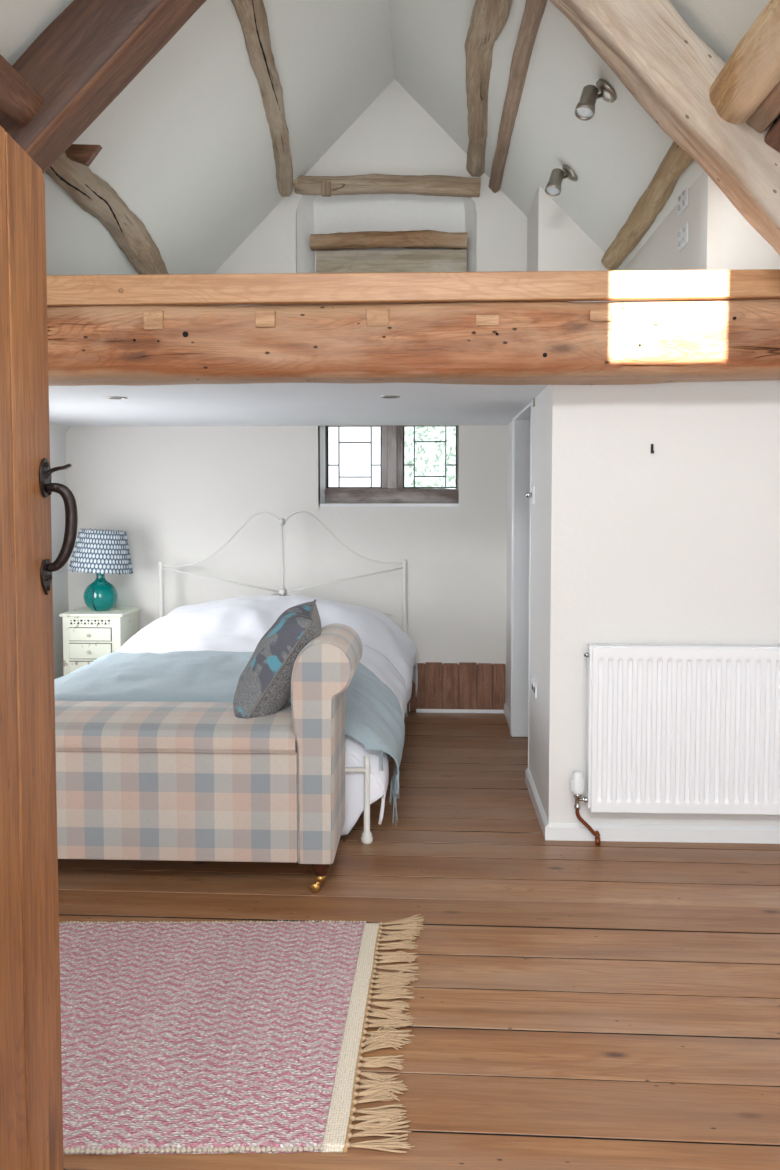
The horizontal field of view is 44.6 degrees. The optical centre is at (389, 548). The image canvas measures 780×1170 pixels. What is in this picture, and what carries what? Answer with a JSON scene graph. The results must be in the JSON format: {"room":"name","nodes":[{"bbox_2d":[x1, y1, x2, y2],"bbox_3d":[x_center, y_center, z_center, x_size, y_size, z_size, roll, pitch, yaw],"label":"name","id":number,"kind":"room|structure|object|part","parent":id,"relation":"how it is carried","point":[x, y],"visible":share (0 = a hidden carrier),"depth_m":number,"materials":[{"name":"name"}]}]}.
{"room":"bedroom","nodes":[
{"label":"bedroom","id":0,"kind":"room"},
{"bbox_2d":[49,430,68,679],"bbox_3d":[-2.380,0.304,2.707,0.200,2.000,7.570,0,3,2],"label":"wall","id":1,"kind":"structure","parent":0,"point":[57,439],"depth_m":6.12,"materials":[{"name":"paint"}]},
{"bbox_2d":[0,0,394,432],"bbox_3d":[-1.223,-1.712,2.575,2.213,2.399,7.320,0,3,2],"label":"ceiling","id":2,"kind":"structure","parent":0,"point":[187,146],"depth_m":4.68,"materials":[{"name":"paint"}]},
{"bbox_2d":[65,144,101,165],"bbox_3d":[-1.157,-1.484,3.579,0.140,0.074,0.035,0,3,2],"label":"batten","id":3,"kind":"object","parent":2,"relation":"attached to","point":[84,154],"visible":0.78,"depth_m":3.56,"materials":[{"name":"brown wood"}]},
{"bbox_2d":[0,0,205,173],"bbox_3d":[-1.070,-1.616,3.220,2.175,2.182,0.219,0,3,2],"label":"roof truss timber","id":4,"kind":"object","parent":2,"relation":"attached to","point":[90,53],"visible":0.81,"depth_m":3.12,"materials":[{"name":"brown wood"}]},
{"bbox_2d":[0,54,43,125],"bbox_3d":[-1.246,-1.421,2.311,0.151,0.152,1.660,0,3,2],"label":"wooden beam","id":5,"kind":"structure","parent":4,"relation":"attached to","point":[19,101],"depth_m":2.99,"materials":[{"name":"brown wood"}]},
{"bbox_2d":[45,152,168,274],"bbox_3d":[-1.322,-1.528,4.506,0.193,0.268,2.298,0,3,0],"label":"wooden beam","id":6,"kind":"structure","parent":2,"relation":"attached to","point":[94,195],"depth_m":4.30,"materials":[{"name":"brown wood"}]},
{"bbox_2d":[231,0,293,196],"bbox_3d":[-0.618,-2.258,4.599,0.167,0.268,2.668,0,3,0],"label":"wooden beam","id":7,"kind":"structure","parent":2,"relation":"attached to","point":[251,14],"depth_m":4.56,"materials":[{"name":"brown wood"}]},
{"bbox_2d":[65,79,526,701],"bbox_3d":[0.079,-0.964,6.249,4.610,4.150,0.240,0,3,2],"label":"wall","id":8,"kind":"structure","parent":0,"point":[178,494],"depth_m":6.20,"materials":[{"name":"paint"}]},
{"bbox_2d":[294,174,480,197],"bbox_3d":[-0.016,-2.305,6.038,1.180,0.153,0.113,0,3,2],"label":"wooden beam","id":9,"kind":"structure","parent":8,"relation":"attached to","point":[427,185],"depth_m":6.00,"materials":[{"name":"brown wood"}]},
{"bbox_2d":[293,176,298,185],"bbox_3d":[-0.597,-2.378,6.031,0.053,0.130,0.068,0,3,2],"label":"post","id":10,"kind":"object","parent":9,"relation":"attached to","point":[296,181],"visible":0.3,"depth_m":6.00,"materials":[{"name":"brown wood"}]},
{"bbox_2d":[310,230,467,250],"bbox_3d":[-0.008,-1.988,6.128,1.009,0.116,0.140,0,3,2],"label":"beam","id":11,"kind":"structure","parent":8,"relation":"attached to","point":[423,239],"depth_m":6.08,"materials":[{"name":"brown wood"}]},
{"bbox_2d":[320,503,458,506],"bbox_3d":[-0.002,-0.289,6.234,0.901,0.019,0.131,0,3,2],"label":"trim","id":12,"kind":"structure","parent":8,"relation":"attached to","point":[323,504],"depth_m":6.17,"materials":[{"name":"white paint"}]},
{"bbox_2d":[316,249,466,272],"bbox_3d":[0.010,-1.828,6.187,0.977,0.209,0.093,0,3,2],"label":"board","id":13,"kind":"object","parent":8,"relation":"attached to","point":[372,261],"visible":0.56,"depth_m":6.14,"materials":[{"name":"beige wood"}]},
{"bbox_2d":[325,425,458,503],"bbox_3d":[0.001,-0.564,6.287,0.904,0.554,0.120,0,3,2],"label":"window","id":14,"kind":"structure","parent":8,"relation":"in","point":[392,489],"depth_m":6.25,"materials":[{"name":"brown wood"}]},
{"bbox_3d":[0.006,-0.347,6.298,0.895,0.120,0.120,0,3,2],"label":"sill","id":15,"kind":"part","parent":14,"relation":"part of","materials":[{"name":"grey wood"}]},
{"bbox_2d":[407,662,505,711],"bbox_3d":[0.335,0.902,6.204,0.835,0.328,0.030,0,3,2],"label":"dado","id":16,"kind":"object","parent":8,"relation":"attached to","point":[463,685],"visible":0.7,"depth_m":6.18,"materials":[{"name":"brown wood"}]},
{"bbox_2d":[416,709,503,712],"bbox_3d":[0.464,1.056,6.186,0.585,0.022,0.012,0,3,2],"label":"baseboard","id":17,"kind":"structure","parent":8,"relation":"attached to","point":[417,710],"depth_m":6.19,"materials":[{"name":"white paint"}]},
{"bbox_2d":[49,383,547,426],"bbox_3d":[0.020,-0.789,4.863,4.410,0.120,2.550,0,3,2],"label":"ceiling","id":18,"kind":"structure","parent":0,"point":[256,404],"depth_m":4.75,"materials":[{"name":"paint"}]},
{"bbox_2d":[107,396,126,398],"bbox_3d":[-1.271,-0.705,4.422,0.094,0.009,0.094,0,3,2],"label":"recessed light","id":19,"kind":"object","parent":18,"relation":"in","point":[111,397],"visible":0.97,"depth_m":4.39,"materials":[{"name":"silver metal"}]},
{"bbox_2d":[380,395,399,397],"bbox_3d":[0.000,-0.702,4.378,0.094,0.009,0.094,0,3,2],"label":"recessed light","id":20,"kind":"object","parent":18,"relation":"in","point":[386,396],"visible":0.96,"depth_m":4.35,"materials":[{"name":"silver metal"}]},
{"bbox_2d":[47,299,779,385],"bbox_3d":[-0.031,-0.785,3.630,4.411,0.308,0.272,0,3,2],"label":"timber beam","id":21,"kind":"structure","parent":18,"relation":"attached to","point":[670,341],"depth_m":3.50,"materials":[{"name":"brown wood"}]},
{"bbox_2d":[46,269,779,306],"bbox_3d":[-0.083,-0.963,3.508,3.704,0.113,0.054,0,3,2],"label":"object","id":22,"kind":"structure","parent":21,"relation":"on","point":[630,285],"depth_m":3.48,"materials":[{"name":"brown wood"}]},
{"bbox_2d":[58,712,779,1169],"bbox_3d":[-0.073,1.292,2.760,4.610,0.081,7.636,0,3,2],"label":"floor","id":23,"kind":"structure","parent":0,"point":[576,1005],"depth_m":2.85,"materials":[{"name":"brown wood"}]},
{"bbox_2d":[59,607,140,675],"bbox_3d":[-1.837,0.732,6.053,0.393,0.684,0.416,0,3,2],"label":"nightstand","id":24,"kind":"object","parent":23,"relation":"on","point":[88,635],"visible":0.48,"depth_m":5.87,"materials":[{"name":"white paint"}]},
{"bbox_3d":[-1.851,0.773,5.882,0.268,0.160,0.022,0,3,2],"label":"drawer","id":25,"kind":"part","parent":24,"relation":"part of","materials":[{"name":"white paint"}]},
{"bbox_3d":[-1.851,0.631,5.874,0.268,0.100,0.022,0,3,2],"label":"drawer","id":26,"kind":"part","parent":24,"relation":"part of","materials":[{"name":"white paint"}]},
{"bbox_3d":[-1.851,0.527,5.869,0.268,0.085,0.022,0,3,2],"label":"drawer","id":27,"kind":"part","parent":24,"relation":"part of","materials":[{"name":"white paint"}]},
{"bbox_2d":[68,528,132,610],"bbox_3d":[-1.837,0.129,6.033,0.396,0.522,0.398,-1,3,-26],"label":"table lamp","id":28,"kind":"object","parent":24,"relation":"on","point":[101,552],"visible":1,"depth_m":5.92,"materials":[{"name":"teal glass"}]},
{"bbox_3d":[-1.853,0.262,5.977,0.011,0.259,0.095,0,3,6],"label":"cord","id":29,"kind":"part","parent":28,"relation":"part of","materials":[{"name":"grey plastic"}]},
{"bbox_3d":[-1.837,0.013,6.027,0.397,0.290,0.398,0,3,2],"label":"lamp shade","id":30,"kind":"part","parent":28,"relation":"part of","materials":[{"name":"blue fabric"}]},
{"bbox_2d":[55,623,361,892],"bbox_3d":[-0.894,0.756,3.573,1.552,0.904,0.487,0,3,2],"label":"storage bench","id":31,"kind":"object","parent":23,"relation":"on","point":[136,780],"visible":0.76,"depth_m":3.34,"materials":[{"name":"fabric"}]},
{"bbox_3d":[-0.896,0.647,3.555,1.155,0.102,0.464,0,3,2],"label":"seat lid","id":32,"kind":"part","parent":31,"relation":"part of","materials":[{"name":"fabric"}]},
{"bbox_2d":[233,599,321,718],"bbox_3d":[-0.422,0.432,3.598,0.346,0.444,0.417,0,3,2],"label":"cushion","id":33,"kind":"object","parent":31,"relation":"on","point":[263,688],"visible":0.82,"depth_m":3.42,"materials":[{"name":"grey fabric"}]},
{"bbox_3d":[-0.247,1.130,3.374,0.072,0.058,0.072,0,3,2],"label":"leg","id":34,"kind":"part","parent":31,"relation":"part of","materials":[{"name":"brown wood"}]},
{"bbox_3d":[-0.227,0.699,3.546,0.218,0.786,0.480,0,3,2],"label":"arm","id":35,"kind":"part","parent":31,"relation":"part of","materials":[{"name":"fabric"}]},
{"bbox_2d":[59,914,425,1154],"bbox_3d":[-0.866,1.256,2.591,1.974,0.018,1.159,0,3,-1],"label":"woven rug","id":36,"kind":"object","parent":23,"relation":"on","point":[195,1037],"visible":0.93,"depth_m":2.46,"materials":[{"name":"fabric"}]},
{"bbox_3d":[-0.064,1.258,2.578,0.013,0.016,1.097,0,3,3],"label":"edge cord","id":37,"kind":"part","parent":36,"relation":"part of","materials":[{"name":"fabric"}]},
{"bbox_2d":[158,511,407,844],"bbox_3d":[-0.784,0.474,4.968,1.710,1.315,2.289,0,3,2],"label":"bed","id":38,"kind":"object","parent":23,"relation":"on","point":[366,838],"visible":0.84,"depth_m":6.04,"materials":[{"name":"white paint"}]},
{"bbox_3d":[-1.470,0.574,6.127,0.044,0.991,0.044,0,3,2],"label":"head post","id":39,"kind":"part","parent":38,"relation":"part of","materials":[{"name":"white metal"}]},
{"bbox_3d":[-1.081,-0.061,6.076,0.789,0.357,0.011,0,3,2],"label":"scroll rail","id":40,"kind":"part","parent":38,"relation":"part of","materials":[{"name":"white metal"}]},
{"bbox_2d":[116,595,417,834],"bbox_3d":[-0.775,0.723,4.979,1.824,0.775,2.303,0,3,2],"label":"duvet","id":41,"kind":"object","parent":38,"relation":"on","point":[235,624],"visible":0.33,"depth_m":5.28,"materials":[{"name":"white fabric"}]},
{"bbox_2d":[54,651,404,824],"bbox_3d":[-0.842,0.832,4.310,1.826,0.624,0.943,0,3,2],"label":"throw blanket","id":42,"kind":"object","parent":41,"relation":"on","point":[374,719],"visible":0.57,"depth_m":4.16,"materials":[{"name":"blue fabric"}]},
{"bbox_3d":[-0.298,-0.073,6.043,0.765,0.339,0.011,0,3,2],"label":"scroll rail","id":43,"kind":"part","parent":38,"relation":"part of","materials":[{"name":"white metal"}]},
{"bbox_3d":[-0.877,0.892,3.872,1.567,0.022,0.022,0,3,2],"label":"rail","id":44,"kind":"part","parent":38,"relation":"part of","materials":[{"name":"white metal"}]},
{"bbox_3d":[-0.094,1.014,3.846,0.050,0.360,0.050,0,3,2],"label":"leg","id":45,"kind":"part","parent":38,"relation":"part of","materials":[{"name":"white paint"}]},
{"bbox_3d":[0.096,0.569,6.061,0.044,1.008,0.044,0,3,2],"label":"head post","id":46,"kind":"part","parent":38,"relation":"part of","materials":[{"name":"white metal"}]},
{"bbox_3d":[-0.512,0.368,0.599,0.095,2.000,0.077,0,3,2],"label":"trim","id":47,"kind":"structure","parent":23,"relation":"on","visible":0},
{"bbox_2d":[0,125,77,1169],"bbox_3d":[-0.507,0.389,1.073,0.099,1.882,0.847,0,3,-2],"label":"door","id":48,"kind":"structure","parent":47,"relation":"attached to","point":[31,1109],"depth_m":1.36,"materials":[{"name":"brown wood"}]},
{"bbox_3d":[-0.521,-0.107,1.437,0.004,0.060,0.050,0,3,-2],"label":"latch plate","id":49,"kind":"part","parent":48,"relation":"part of","materials":[{"name":"black metal"}]},
{"bbox_3d":[-0.521,0.043,1.441,0.004,0.054,0.048,0,3,-2],"label":"latch plate","id":50,"kind":"part","parent":48,"relation":"part of","materials":[{"name":"black metal"}]},
{"bbox_3d":[-0.498,-0.033,1.443,0.047,0.136,0.018,0,3,2],"label":"pull handle","id":51,"kind":"part","parent":48,"relation":"part of","materials":[{"name":"black metal"}]},
{"bbox_2d":[506,385,574,822],"bbox_3d":[0.749,0.205,5.004,0.100,1.950,2.315,0,3,2],"label":"wall","id":52,"kind":"structure","parent":0,"point":[553,412],"depth_m":3.89,"materials":[{"name":"paint"}]},
{"bbox_2d":[504,702,509,729],"bbox_3d":[0.737,1.049,5.895,0.016,0.068,0.630,0,3,2],"label":"baseboard","id":53,"kind":"structure","parent":52,"relation":"attached to","point":[506,709],"depth_m":5.97,"materials":[{"name":"white paint"}]},
{"bbox_2d":[510,418,529,736],"bbox_3d":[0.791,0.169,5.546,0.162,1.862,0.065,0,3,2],"label":"door","id":54,"kind":"structure","parent":52,"relation":"attached to","point":[520,530],"depth_m":5.52,"materials":[{"name":"white paint"}]},
{"bbox_2d":[514,402,531,419],"bbox_3d":[0.760,-0.727,5.043,0.126,0.017,0.935,0,3,2],"label":"trim","id":55,"kind":"structure","parent":52,"relation":"attached to","point":[524,414],"depth_m":5.10,"materials":[{"name":"white paint"}]},
{"bbox_2d":[528,405,531,767],"bbox_3d":[0.742,0.222,4.640,0.124,1.855,0.022,0,3,2],"label":"trim","id":56,"kind":"structure","parent":52,"relation":"attached to","point":[531,405],"depth_m":4.63,"materials":[{"name":"white paint"}]},
{"bbox_2d":[526,486,534,503],"bbox_3d":[0.661,-0.254,4.476,0.035,0.085,0.085,0,3,2],"label":"light switch","id":57,"kind":"object","parent":52,"relation":"attached to","point":[531,494],"visible":1,"depth_m":4.46,"materials":[{"name":"white plastic"}]},
{"bbox_3d":[0.657,-0.256,4.496,0.026,0.024,0.024,0,3,2],"label":"dimmer knob","id":58,"kind":"part","parent":57,"relation":"part of","materials":[{"name":"silver metal"}]},
{"bbox_3d":[0.674,-0.254,4.475,0.009,0.085,0.085,0,3,2],"label":"plate","id":59,"kind":"part","parent":57,"relation":"part of","materials":[{"name":"white plastic"}]},
{"bbox_2d":[531,675,536,698],"bbox_3d":[0.665,0.636,4.394,0.016,0.086,0.146,0,3,2],"label":"wall socket","id":60,"kind":"object","parent":52,"relation":"attached to","point":[533,680],"visible":1,"depth_m":4.35,"materials":[{"name":"white plastic"}]},
{"bbox_2d":[525,768,548,839],"bbox_3d":[0.659,1.136,4.288,0.016,0.068,0.811,0,3,2],"label":"baseboard","id":61,"kind":"structure","parent":52,"relation":"attached to","point":[543,821],"depth_m":4.20,"materials":[{"name":"white paint"}]},
{"bbox_2d":[388,0,776,269],"bbox_3d":[1.030,-1.664,2.483,2.297,2.486,7.320,0,3,2],"label":"ceiling","id":62,"kind":"structure","parent":0,"point":[615,155],"depth_m":4.57,"materials":[{"name":"paint"}]},
{"bbox_2d":[465,0,512,176],"bbox_3d":[0.470,-2.392,4.817,0.206,0.204,2.754,0,3,2],"label":"wooden beam","id":63,"kind":"structure","parent":62,"relation":"attached to","point":[489,18],"depth_m":4.63,"materials":[{"name":"brown wood"}]},
{"bbox_2d":[489,0,546,192],"bbox_3d":[0.612,-2.220,4.582,0.102,0.105,2.891,0,3,2],"label":"wooden beam","id":64,"kind":"structure","parent":62,"relation":"attached to","point":[534,10],"depth_m":4.46,"materials":[{"name":"brown wood"}]},
{"bbox_2d":[545,164,577,196],"bbox_3d":[0.883,-1.893,4.867,0.190,0.167,0.103,-2,4,-28],"label":"ceiling spotlight","id":65,"kind":"object","parent":62,"relation":"attached to","point":[553,187],"visible":1,"depth_m":4.85,"materials":[{"name":"silver metal"}]},
{"bbox_3d":[0.928,-1.936,4.889,0.082,0.084,0.107,0,3,2],"label":"mounting plate","id":66,"kind":"part","parent":65,"relation":"part of","materials":[{"name":"silver metal"}]},
{"bbox_2d":[574,79,615,120],"bbox_3d":[0.843,-1.839,3.881,0.190,0.167,0.103,-2,4,-28],"label":"ceiling spotlight","id":67,"kind":"object","parent":62,"relation":"attached to","point":[585,108],"visible":1,"depth_m":3.86,"materials":[{"name":"silver metal"}]},
{"bbox_3d":[0.888,-1.882,3.902,0.082,0.084,0.107,0,3,2],"label":"mounting plate","id":68,"kind":"part","parent":67,"relation":"part of","materials":[{"name":"silver metal"}]},
{"bbox_2d":[601,141,693,270],"bbox_3d":[1.199,-1.589,4.317,0.129,0.147,2.107,0,3,3],"label":"wooden beam","id":69,"kind":"structure","parent":62,"relation":"attached to","point":[654,198],"depth_m":4.31,"materials":[{"name":"brown wood"}]},
{"bbox_2d":[549,0,779,254],"bbox_3d":[0.890,-1.601,3.108,2.166,2.312,0.180,0,3,2],"label":"roof truss timber","id":70,"kind":"object","parent":62,"relation":"attached to","point":[671,72],"visible":0.93,"depth_m":3.04,"materials":[{"name":"brown wood"}]},
{"bbox_2d":[709,0,779,124],"bbox_3d":[1.079,-1.406,2.264,0.194,0.191,1.560,0,3,2],"label":"wooden beam","id":71,"kind":"structure","parent":70,"relation":"attached to","point":[752,71],"depth_m":2.75,"materials":[{"name":"brown wood"}]},
{"bbox_2d":[746,82,779,132],"bbox_3d":[1.162,-1.353,2.361,0.108,0.118,1.355,0,3,2],"label":"batten","id":72,"kind":"object","parent":70,"relation":"attached to","point":[768,110],"visible":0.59,"depth_m":2.92,"materials":[{"name":"brown wood"}]},
{"bbox_2d":[764,115,779,152],"bbox_3d":[1.254,-1.303,2.360,0.176,0.188,1.355,0,3,2],"label":"batten","id":73,"kind":"object","parent":70,"relation":"attached to","point":[772,137],"visible":0.97,"depth_m":2.99,"materials":[{"name":"brown wood"}]},
{"bbox_2d":[527,176,722,301],"bbox_3d":[1.526,-1.278,4.891,1.405,1.623,2.314,0,3,2],"label":"wall","id":74,"kind":"structure","parent":0,"point":[555,242],"depth_m":4.96,"materials":[{"name":"paint"}]},
{"bbox_2d":[678,222,688,250],"bbox_3d":[1.257,-1.341,4.084,0.015,0.086,0.146,0,3,2],"label":"wall socket","id":75,"kind":"object","parent":74,"relation":"attached to","point":[683,233],"visible":1,"depth_m":4.06,"materials":[{"name":"white plastic"}]},
{"bbox_2d":[678,188,688,215],"bbox_3d":[1.258,-1.497,4.086,0.015,0.086,0.146,0,3,2],"label":"wall socket","id":76,"kind":"object","parent":74,"relation":"attached to","point":[683,199],"visible":1,"depth_m":4.06,"materials":[{"name":"white plastic"}]},
{"bbox_2d":[571,171,779,825],"bbox_3d":[1.418,-0.160,3.846,1.530,2.804,0.100,0,3,2],"label":"wall","id":77,"kind":"structure","parent":0,"point":[678,543],"depth_m":3.81,"materials":[{"name":"paint"}]},
{"bbox_2d":[549,823,779,843],"bbox_3d":[1.415,1.159,3.859,1.530,0.068,0.016,0,3,2],"label":"baseboard","id":78,"kind":"structure","parent":77,"relation":"attached to","point":[557,831],"depth_m":3.87,"materials":[{"name":"white paint"}]},
{"bbox_2d":[571,644,779,845],"bbox_3d":[1.398,0.789,3.803,1.339,0.813,0.091,0,3,2],"label":"radiator","id":79,"kind":"object","parent":77,"relation":"attached to","point":[672,728],"visible":1,"depth_m":3.77,"materials":[{"name":"white metal"}]},
{"bbox_3d":[0.800,0.710,3.819,0.010,0.655,0.060,0,3,2],"label":"panel","id":80,"kind":"part","parent":79,"relation":"part of","materials":[{"name":"white metal"}]},
{"bbox_3d":[1.429,0.722,3.764,1.255,0.666,0.014,0,3,2],"label":"panel","id":81,"kind":"part","parent":79,"relation":"part of","materials":[{"name":"white metal"}]},
{"bbox_2d":[591,644,779,647],"bbox_3d":[1.431,0.389,3.775,1.255,0.010,0.056,0,3,2],"label":"grille","id":82,"kind":"object","parent":79,"relation":"attached to","point":[592,645],"depth_m":3.77,"materials":[{"name":"white metal"}]},
{"label":"outside","id":83,"kind":"structure","parent":0,"visible":0},
{"bbox_3d":[0.931,1.002,10.339,9.000,0.280,7.400,0,3,2],"label":"ground","id":84,"kind":"structure","parent":83,"visible":0},
{"bbox_2d":[404,427,456,488],"bbox_3d":[1.313,-0.348,8.045,2.709,2.630,1.066,0,3,2],"label":"hedge","id":85,"kind":"object","parent":84,"relation":"on","point":[450,478],"visible":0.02,"depth_m":8.05,"materials":[{"name":"green plant"}]}
]}

